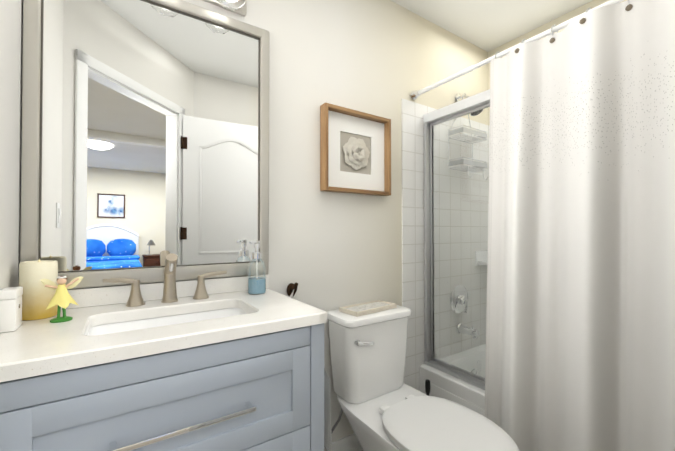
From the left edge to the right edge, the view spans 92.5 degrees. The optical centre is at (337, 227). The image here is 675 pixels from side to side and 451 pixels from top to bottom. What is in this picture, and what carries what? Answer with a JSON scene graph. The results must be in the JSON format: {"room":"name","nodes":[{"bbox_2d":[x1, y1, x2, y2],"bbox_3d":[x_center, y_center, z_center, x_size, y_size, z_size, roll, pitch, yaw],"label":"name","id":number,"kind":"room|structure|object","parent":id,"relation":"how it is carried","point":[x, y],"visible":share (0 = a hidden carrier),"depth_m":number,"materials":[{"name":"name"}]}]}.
{"room":"bathroom","nodes":[
{"label":"bathroom","id":0,"kind":"room"},
{"bbox_2d":[0,0,22,289],"bbox_3d":[-0.800,-0.077,0.632,0.120,2.440,0.990,0,-1,-34],"label":"wall","id":1,"kind":"structure","parent":0,"point":[11,29],"depth_m":0.88,"materials":[{"name":"paint"}]},
{"bbox_2d":[74,0,487,441],"bbox_3d":[0.035,-0.064,1.707,2.700,2.440,0.120,0,-1,-34],"label":"wall","id":2,"kind":"structure","parent":0,"point":[329,251],"depth_m":1.62,"materials":[{"name":"paint"}]},
{"bbox_2d":[20,0,269,288],"bbox_3d":[-0.622,-0.327,1.183,0.776,1.046,0.027,0,-1,-34],"label":"vanity mirror","id":3,"kind":"object","parent":2,"relation":"attached to","point":[145,140],"visible":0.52,"depth_m":1.14,"materials":[{"name":"silver metal"}]},
{"bbox_2d":[202,0,246,15],"bbox_3d":[-0.576,-0.919,1.137,0.560,0.164,0.167,0,-1,-34],"label":"sconce","id":4,"kind":"object","parent":2,"relation":"attached to","point":[238,7],"visible":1,"depth_m":1.25,"materials":[{"name":"white metal"}]},
{"bbox_2d":[287,282,297,296],"bbox_3d":[-0.192,0.276,1.427,0.044,0.072,0.062,0,-1,-34],"label":"towel hook","id":5,"kind":"object","parent":2,"relation":"attached to","point":[291,287],"visible":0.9,"depth_m":1.44,"materials":[{"name":"brown metal"}]},
{"bbox_2d":[290,290,332,450],"bbox_3d":[-0.107,0.500,1.227,0.076,0.462,0.420,0,-1,-34],"label":"hanging towel","id":6,"kind":"object","parent":5,"relation":"hanging from","point":[327,427],"visible":0.17,"depth_m":1.05,"materials":[{"name":"grey fabric"}]},
{"bbox_2d":[332,433,362,450],"bbox_3d":[0.035,1.100,1.613,0.810,0.100,0.012,0,-1,-34],"label":"baseboard","id":7,"kind":"structure","parent":2,"relation":"attached to","point":[349,442],"depth_m":1.62,"materials":[{"name":"white paint"}]},
{"bbox_2d":[320,103,390,195],"bbox_3d":[0.103,-0.380,1.651,0.417,0.412,0.050,0,-1,-34],"label":"framed art","id":8,"kind":"object","parent":2,"relation":"attached to","point":[355,151],"visible":1,"depth_m":1.64,"materials":[{"name":"brown wood"}]},
{"bbox_2d":[401,98,488,390],"bbox_3d":[0.730,0.208,2.087,0.862,1.895,0.008,0,-1,-34],"label":"wall tile","id":9,"kind":"structure","parent":2,"relation":"attached to","point":[412,124],"depth_m":2.04,"materials":[{"name":"white tile"}]},
{"bbox_2d":[450,285,467,312],"bbox_3d":[0.818,0.471,2.095,0.184,0.184,0.069,0,-1,-34],"label":"shower valve","id":10,"kind":"object","parent":9,"relation":"attached to","point":[461,295],"depth_m":2.09,"materials":[{"name":"silver metal"}]},
{"bbox_2d":[456,323,478,338],"bbox_3d":[0.836,0.659,2.065,0.064,0.067,0.136,0,-1,-34],"label":"tub spout","id":11,"kind":"object","parent":9,"relation":"attached to","point":[463,331],"depth_m":2.05,"materials":[{"name":"silver metal"}]},
{"bbox_2d":[455,93,482,115],"bbox_3d":[0.847,-0.799,2.066,0.090,0.181,0.175,0,-1,-34],"label":"shower head","id":12,"kind":"object","parent":9,"relation":"attached to","point":[458,96],"visible":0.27,"depth_m":2.09},
{"bbox_2d":[448,93,487,179],"bbox_3d":[0.847,-0.588,2.063,0.256,0.579,0.147,0,-1,-34],"label":"shower caddy","id":13,"kind":"object","parent":12,"relation":"hanging from","point":[479,137],"depth_m":2.05,"materials":[{"name":"silver metal"}]},
{"bbox_2d":[475,250,487,265],"bbox_3d":[1.031,0.213,2.228,0.150,0.100,0.088,0,-1,-34],"label":"soap dish","id":14,"kind":"object","parent":9,"relation":"attached to","point":[483,258],"depth_m":2.24,"materials":[{"name":"white ceramic"}]},
{"bbox_2d":[411,0,674,450],"bbox_3d":[0.843,0.132,1.256,0.113,1.897,1.501,0,-1,-34],"label":"shower curtain","id":15,"kind":"object","parent":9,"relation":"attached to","point":[580,335],"visible":1,"depth_m":1.15,"materials":[{"name":"white fabric"}]},
{"bbox_2d":[391,0,592,51],"bbox_3d":[1.782,-1.350,-1.331,5.440,0.060,7.140,0,-1,-34],"label":"ceiling","id":16,"kind":"structure","parent":0,"point":[487,25],"depth_m":1.95,"materials":[{"name":"paint"}]},
{"bbox_2d":[488,0,626,125],"bbox_3d":[1.597,-0.064,1.685,0.120,2.440,1.640,0,-1,-34],"label":"wall","id":17,"kind":"structure","parent":0,"point":[558,21],"depth_m":2.04,"materials":[{"name":"paint"}]},
{"bbox_3d":[0.488,1.146,1.009,2.460,0.005,1.520,0,-1,-34],"label":"floor","id":18,"kind":"structure","parent":0,"visible":0},
{"bbox_2d":[0,253,326,450],"bbox_3d":[-0.486,0.614,0.967,0.776,1.055,0.517,0,-1,-34],"label":"bathroom vanity","id":19,"kind":"object","parent":18,"relation":"on","point":[171,363],"visible":0.98,"depth_m":0.81,"materials":[{"name":"grey paint"}]},
{"bbox_2d":[0,286,22,332],"bbox_3d":[-0.817,0.203,0.806,0.034,0.101,0.064,0,-1,-34],"label":"soap box","id":20,"kind":"object","parent":19,"relation":"on","point":[10,309],"visible":1,"depth_m":0.79,"materials":[{"name":"white stone"}]},
{"bbox_2d":[19,259,57,320],"bbox_3d":[-0.853,0.172,0.923,0.082,0.166,0.082,0,-1,-34],"label":"candle","id":21,"kind":"object","parent":19,"relation":"on","point":[37,296],"visible":0.94,"depth_m":0.89,"materials":[{"name":"wax"}]},
{"bbox_2d":[40,276,83,322],"bbox_3d":[-0.756,0.194,0.885,0.094,0.121,0.057,0,-1,-34],"label":"figurine","id":22,"kind":"object","parent":19,"relation":"on","point":[63,298],"visible":1,"depth_m":0.88,"materials":[{"name":"yellow"}]},
{"bbox_2d":[247,241,265,294],"bbox_3d":[-0.319,0.156,1.280,0.072,0.207,0.072,0,-1,-34],"label":"soap dispenser","id":23,"kind":"object","parent":19,"relation":"on","point":[256,285],"visible":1,"depth_m":1.26,"materials":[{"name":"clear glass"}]},
{"bbox_2d":[324,305,518,450],"bbox_3d":[0.291,0.772,1.297,0.451,0.754,0.802,0,-1,-34],"label":"toilet","id":24,"kind":"object","parent":18,"relation":"on","point":[383,406],"visible":0.88,"depth_m":1.39,"materials":[{"name":"white ceramic"}]},
{"bbox_2d":[339,300,396,316],"bbox_3d":[0.150,0.388,1.564,0.270,0.020,0.124,1,-1,-40],"label":"tray","id":25,"kind":"object","parent":24,"relation":"on","point":[364,308],"visible":1,"depth_m":1.54,"materials":[{"name":"beige"}]},
{"bbox_2d":[425,379,430,395],"bbox_3d":[0.467,0.968,1.668,0.104,0.364,0.104,0,-1,-34],"label":"toilet brush","id":26,"kind":"object","parent":18,"relation":"on","point":[427,386],"visible":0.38,"depth_m":1.66,"materials":[{"name":"black plastic"}]},
{"bbox_2d":[419,344,485,415],"bbox_3d":[1.199,0.978,1.481,0.736,0.339,1.500,0,-1,-34],"label":"bathtub","id":27,"kind":"object","parent":18,"relation":"on","point":[444,385],"visible":0.15,"depth_m":1.79,"materials":[{"name":"white ceramic"}]},
{"bbox_2d":[423,89,489,389],"bbox_3d":[0.943,0.060,1.324,0.083,1.492,1.494,0,-1,-34],"label":"shower door","id":28,"kind":"structure","parent":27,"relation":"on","point":[473,103],"depth_m":1.89,"materials":[{"name":"clear glass"}]}
]}

